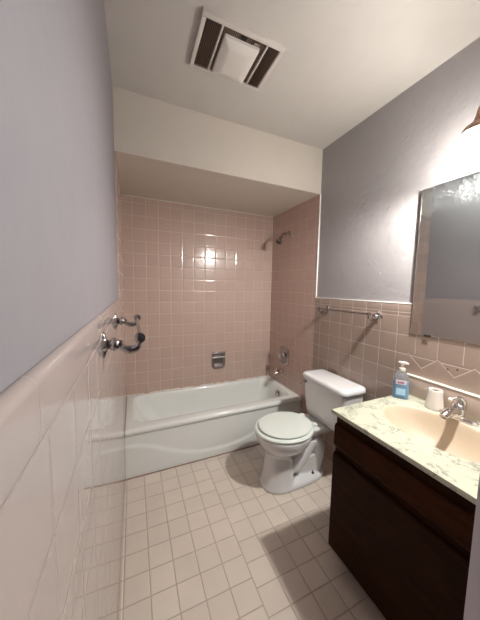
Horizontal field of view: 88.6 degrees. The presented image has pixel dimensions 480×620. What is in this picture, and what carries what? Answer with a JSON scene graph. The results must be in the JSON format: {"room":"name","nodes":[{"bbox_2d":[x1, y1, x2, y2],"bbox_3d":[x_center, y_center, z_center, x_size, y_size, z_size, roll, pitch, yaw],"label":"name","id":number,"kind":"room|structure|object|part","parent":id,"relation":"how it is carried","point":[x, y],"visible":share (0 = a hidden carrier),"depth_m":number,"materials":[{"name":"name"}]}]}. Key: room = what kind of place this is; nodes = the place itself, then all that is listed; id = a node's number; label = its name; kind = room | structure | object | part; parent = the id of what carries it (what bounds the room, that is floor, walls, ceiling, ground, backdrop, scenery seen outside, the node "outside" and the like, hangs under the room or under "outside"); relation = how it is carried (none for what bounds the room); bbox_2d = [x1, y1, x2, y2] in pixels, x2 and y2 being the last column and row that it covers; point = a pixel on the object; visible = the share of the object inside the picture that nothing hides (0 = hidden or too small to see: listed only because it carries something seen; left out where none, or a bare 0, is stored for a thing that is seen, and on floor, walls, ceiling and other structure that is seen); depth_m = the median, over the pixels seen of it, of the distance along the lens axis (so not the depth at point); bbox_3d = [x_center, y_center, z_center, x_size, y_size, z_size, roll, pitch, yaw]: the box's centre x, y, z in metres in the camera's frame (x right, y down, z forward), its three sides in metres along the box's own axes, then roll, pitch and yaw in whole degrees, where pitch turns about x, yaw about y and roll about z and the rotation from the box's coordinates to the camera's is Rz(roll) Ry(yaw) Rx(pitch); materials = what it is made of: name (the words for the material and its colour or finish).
{"room":"bathroom","nodes":[
{"label":"bathroom","id":0,"kind":"room"},
{"bbox_2d":[0,0,126,619],"bbox_3d":[-0.339,0.077,0.434,0.131,2.532,4.049,-1,6,-23],"label":"wall","id":1,"kind":"structure","parent":0,"point":[63,403],"depth_m":0.29,"materials":[{"name":"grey paint"}]},
{"bbox_2d":[102,313,144,357],"bbox_3d":[-0.408,0.070,0.887,0.104,0.072,0.542,-1,6,-23],"label":"towel bar","id":2,"kind":"object","parent":1,"relation":"attached to","point":[113,344],"visible":1,"depth_m":0.67,"materials":[{"name":"silver metal"}]},
{"bbox_3d":[-0.311,0.097,0.671,0.082,0.048,0.037,-1,6,-23],"label":"arm","id":3,"kind":"part","parent":2,"relation":"part of","materials":[{"name":"silver metal"}]},
{"bbox_3d":[-0.500,0.054,1.106,0.082,0.048,0.037,-1,6,-23],"label":"arm","id":4,"kind":"part","parent":2,"relation":"part of","materials":[{"name":"silver metal"}]},
{"bbox_3d":[-0.373,0.056,0.901,0.012,0.012,0.476,-1,6,-23],"label":"rod","id":5,"kind":"part","parent":2,"relation":"part of","materials":[{"name":"silver metal"}]},
{"bbox_2d":[134,332,144,342],"bbox_3d":[-0.279,0.077,0.683,0.029,0.029,0.020,-1,6,-23],"label":"socket","id":6,"kind":"object","parent":2,"relation":"attached to","point":[139,337],"depth_m":0.68,"materials":[{"name":"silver metal"}]},
{"bbox_2d":[122,195,272,394],"bbox_3d":[-0.365,-0.116,2.566,1.542,2.532,0.100,-1,6,-23],"label":"wall","id":7,"kind":"structure","parent":0,"point":[197,279],"depth_m":2.47,"materials":[{"name":"pink tile"}]},
{"bbox_2d":[122,194,269,216],"bbox_3d":[-0.328,-1.017,2.437,1.524,0.005,0.004,-1,6,-23],"label":"trim","id":8,"kind":"structure","parent":7,"relation":"attached to","point":[122,194],"depth_m":2.38,"materials":[{"name":"white paint"}]},
{"bbox_2d":[127,375,268,395],"bbox_3d":[-0.359,0.785,2.597,1.521,0.013,0.011,-1,6,-23],"label":"trim","id":9,"kind":"structure","parent":7,"relation":"attached to","point":[266,375],"depth_m":2.55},
{"bbox_2d":[212,351,225,368],"bbox_3d":[-0.223,0.540,2.614,0.154,0.182,0.046,-1,6,-23],"label":"soap dish","id":10,"kind":"object","parent":7,"relation":"attached to","point":[218,358],"visible":1,"depth_m":2.62,"materials":[{"name":"silver metal"}]},
{"bbox_2d":[112,86,322,216],"bbox_3d":[-0.179,-1.163,2.083,1.542,0.354,0.759,-1,6,-23],"label":"soffit","id":11,"kind":"structure","parent":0,"point":[165,151],"depth_m":1.76,"materials":[{"name":"beige paint"}]},
{"bbox_2d":[121,445,385,619],"bbox_3d":[0.397,1.371,0.880,1.784,0.100,4.049,-1,6,-23],"label":"floor","id":12,"kind":"structure","parent":0,"point":[204,539],"depth_m":1.30,"materials":[{"name":"beige tile"}]},
{"bbox_2d":[125,376,301,478],"bbox_3d":[-0.238,0.996,2.332,1.522,0.365,0.624,-1,6,-23],"label":"bathtub","id":13,"kind":"object","parent":12,"relation":"on","point":[165,429],"visible":0.82,"depth_m":2.09,"materials":[{"name":"white ceramic"}]},
{"bbox_2d":[126,444,259,479],"bbox_3d":[-0.118,1.202,2.065,1.524,0.006,0.008,-1,6,-23],"label":"trim","id":14,"kind":"structure","parent":13,"relation":"attached to","point":[257,444],"depth_m":1.94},
{"bbox_2d":[125,376,301,436],"bbox_3d":[-0.238,0.966,2.329,1.522,0.305,0.624,-1,6,-23],"label":"tub basin","id":15,"kind":"object","parent":13,"relation":"in","point":[230,408],"depth_m":2.27,"materials":[{"name":"white ceramic"}]},
{"bbox_2d":[255,369,365,493],"bbox_3d":[0.451,0.872,1.764,0.682,0.736,0.479,-1,6,-23],"label":"toilet","id":16,"kind":"object","parent":12,"relation":"on","point":[293,445],"visible":0.98,"depth_m":1.72,"materials":[{"name":"white ceramic"}]},
{"bbox_3d":[0.313,0.837,1.759,0.426,0.019,0.372,-1,6,-23],"label":"seat","id":17,"kind":"part","parent":16,"relation":"part of","materials":[{"name":"white plastic"}]},
{"bbox_3d":[0.324,0.816,1.762,0.398,0.016,0.328,-1,6,-23],"label":"lid","id":18,"kind":"part","parent":16,"relation":"part of","materials":[{"name":"white plastic"}]},
{"bbox_3d":[0.414,1.034,1.822,0.638,0.402,0.360,-1,6,-23],"label":"bowl","id":19,"kind":"part","parent":16,"relation":"part of","materials":[{"name":"white ceramic"}]},
{"bbox_3d":[0.675,0.690,1.825,0.199,0.285,0.416,-1,6,-23],"label":"tank","id":20,"kind":"part","parent":16,"relation":"part of","materials":[{"name":"white ceramic"}]},
{"bbox_3d":[0.673,0.526,1.808,0.225,0.046,0.446,-1,6,-23],"label":"tank lid","id":21,"kind":"part","parent":16,"relation":"part of","materials":[{"name":"white ceramic"}]},
{"bbox_2d":[328,417,475,619],"bbox_3d":[0.829,0.920,1.074,0.558,0.777,0.604,-1,6,-23],"label":"vanity cabinet","id":22,"kind":"object","parent":12,"relation":"on","point":[404,535],"visible":0.73,"depth_m":0.92,"materials":[{"name":"brown wood"}]},
{"bbox_3d":[0.587,0.642,0.941,0.021,0.124,0.596,-1,6,-23],"label":"drawer","id":23,"kind":"part","parent":22,"relation":"part of","materials":[{"name":"brown wood"}]},
{"bbox_2d":[331,373,479,504],"bbox_3d":[0.833,0.519,1.040,0.562,0.248,0.624,-1,6,-23],"label":"countertop","id":24,"kind":"structure","parent":22,"relation":"on","point":[448,451],"depth_m":1.10,"materials":[{"name":"stone"}]},
{"bbox_2d":[392,361,408,398],"bbox_3d":[0.885,0.382,1.349,0.076,0.200,0.048,4,6,28],"label":"soap bottle","id":25,"kind":"object","parent":24,"relation":"on","point":[400,389],"visible":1,"depth_m":1.33,"materials":[{"name":"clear plastic"}]},
{"bbox_2d":[425,387,443,410],"bbox_3d":[0.981,0.447,1.238,0.078,0.096,0.078,-1,6,-23],"label":"toothbrush cup","id":26,"kind":"object","parent":24,"relation":"on","point":[434,401],"visible":0.99,"depth_m":1.21,"materials":[{"name":"beige ceramic"}]},
{"bbox_2d":[439,396,478,426],"bbox_3d":[0.967,0.450,1.118,0.155,0.109,0.152,-1,6,-23],"label":"sink faucet","id":27,"kind":"object","parent":24,"relation":"on","point":[457,411],"visible":1,"depth_m":1.11,"materials":[{"name":"silver metal"}]},
{"bbox_3d":[1.012,0.494,1.142,0.048,0.018,0.152,-1,6,-23],"label":"plate","id":28,"kind":"part","parent":27,"relation":"part of","materials":[{"name":"silver metal"}]},
{"bbox_3d":[1.003,0.427,1.135,0.074,0.066,0.030,2,5,6],"label":"lever","id":29,"kind":"part","parent":27,"relation":"part of","materials":[{"name":"silver metal"}]},
{"bbox_2d":[104,0,479,149],"bbox_3d":[0.442,-1.250,0.644,1.784,0.100,4.049,-1,6,-23],"label":"ceiling","id":30,"kind":"structure","parent":0,"point":[342,61],"depth_m":1.20,"materials":[{"name":"white paint"}]},
{"bbox_2d":[189,7,285,90],"bbox_3d":[-0.021,-1.242,1.212,0.401,0.038,0.272,-1,6,-23],"label":"ceiling vent","id":31,"kind":"object","parent":30,"relation":"in","point":[223,47],"visible":1,"depth_m":1.17,"materials":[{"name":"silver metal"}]},
{"bbox_2d":[194,18,221,67],"bbox_3d":[-0.156,-1.248,1.155,0.072,0.017,0.242,-1,6,-23],"label":"grille","id":32,"kind":"object","parent":31,"relation":"attached to","point":[209,35],"depth_m":1.14,"materials":[{"name":"brown metal"}]},
{"bbox_2d":[248,47,278,87],"bbox_3d":[0.116,-1.254,1.273,0.064,0.017,0.242,-1,6,-23],"label":"grille","id":33,"kind":"object","parent":31,"relation":"attached to","point":[267,59],"depth_m":1.26,"materials":[{"name":"brown metal"}]},
{"bbox_2d":[269,37,479,461],"bbox_3d":[1.178,0.044,1.090,0.131,2.532,4.049,-1,6,-23],"label":"wall","id":34,"kind":"structure","parent":0,"point":[374,175],"depth_m":1.62,"materials":[{"name":"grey paint"}]},
{"bbox_2d":[274,368,283,375],"bbox_3d":[0.404,0.646,2.599,0.133,0.073,0.060,-3,6,-35],"label":"tub spout","id":35,"kind":"object","parent":34,"relation":"attached to","point":[278,371],"visible":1,"depth_m":2.58,"materials":[{"name":"silver metal"}]},
{"bbox_2d":[275,231,290,243],"bbox_3d":[0.426,-0.720,2.433,0.170,0.142,0.066,-2,6,-31],"label":"shower fixture","id":36,"kind":"object","parent":34,"relation":"attached to","point":[279,240],"visible":1,"depth_m":2.42,"materials":[{"name":"silver metal"}]},
{"bbox_2d":[278,347,288,365],"bbox_3d":[0.438,0.485,2.578,0.068,0.176,0.156,-1,6,-23],"label":"shower valve","id":37,"kind":"object","parent":34,"relation":"attached to","point":[283,354],"visible":1,"depth_m":2.56,"materials":[{"name":"silver metal"}]},
{"bbox_2d":[315,194,320,296],"bbox_3d":[0.665,-0.535,2.092,0.010,0.869,0.008,-1,6,-23],"label":"trim","id":38,"kind":"structure","parent":34,"relation":"attached to","point":[320,194],"depth_m":2.09,"materials":[{"name":"white paint"}]},
{"bbox_2d":[317,306,382,321],"bbox_3d":[0.755,0.021,1.773,0.104,0.072,0.519,-1,6,-23],"label":"towel bar","id":39,"kind":"object","parent":34,"relation":"attached to","point":[377,316],"visible":1,"depth_m":1.60,"materials":[{"name":"silver metal"}]},
{"bbox_3d":[0.721,0.008,1.757,0.012,0.012,0.453,-1,6,-23],"label":"rod","id":40,"kind":"part","parent":39,"relation":"part of","materials":[{"name":"silver metal"}]},
{"bbox_3d":[0.842,0.047,1.565,0.082,0.048,0.037,-1,6,-23],"label":"arm","id":41,"kind":"part","parent":39,"relation":"part of","materials":[{"name":"silver metal"}]},
{"bbox_2d":[315,297,411,303],"bbox_3d":[0.818,-0.071,1.762,0.010,0.007,0.814,-1,6,-23],"label":"trim","id":42,"kind":"structure","parent":34,"relation":"attached to","point":[315,297],"depth_m":1.66,"materials":[{"name":"white paint"}]},
{"bbox_2d":[408,375,479,421],"bbox_3d":[1.083,0.451,1.140,0.022,0.109,0.620,-1,6,-23],"label":"backsplash","id":43,"kind":"structure","parent":34,"relation":"attached to","point":[418,388],"depth_m":1.23,"materials":[{"name":"beige stone"}]},
{"bbox_2d":[410,171,479,344],"bbox_3d":[1.100,-0.229,1.089,0.019,0.787,0.608,-1,6,-23],"label":"wall mirror","id":44,"kind":"object","parent":34,"relation":"attached to","point":[446,293],"visible":1,"depth_m":1.22,"materials":[{"name":"grey mirror"}]},
{"bbox_2d":[439,106,479,173],"bbox_3d":[0.979,-0.716,0.992,0.301,0.240,0.216,-1,6,-23],"label":"wall sconce","id":45,"kind":"object","parent":34,"relation":"attached to","point":[464,157],"visible":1,"depth_m":0.99,"materials":[{"name":"white glass"}]},
{"bbox_3d":[0.558,0.092,0.440,1.542,2.532,0.125,-1,6,-23],"label":"wall","id":46,"kind":"structure","parent":0,"visible":0},
{"bbox_2d":[463,474,479,619],"bbox_3d":[0.197,0.324,0.303,0.762,2.082,0.140,-1,6,-23],"label":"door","id":47,"kind":"structure","parent":46,"relation":"in","point":[472,602],"depth_m":0.52,"materials":[{"name":"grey paint"}]}
]}

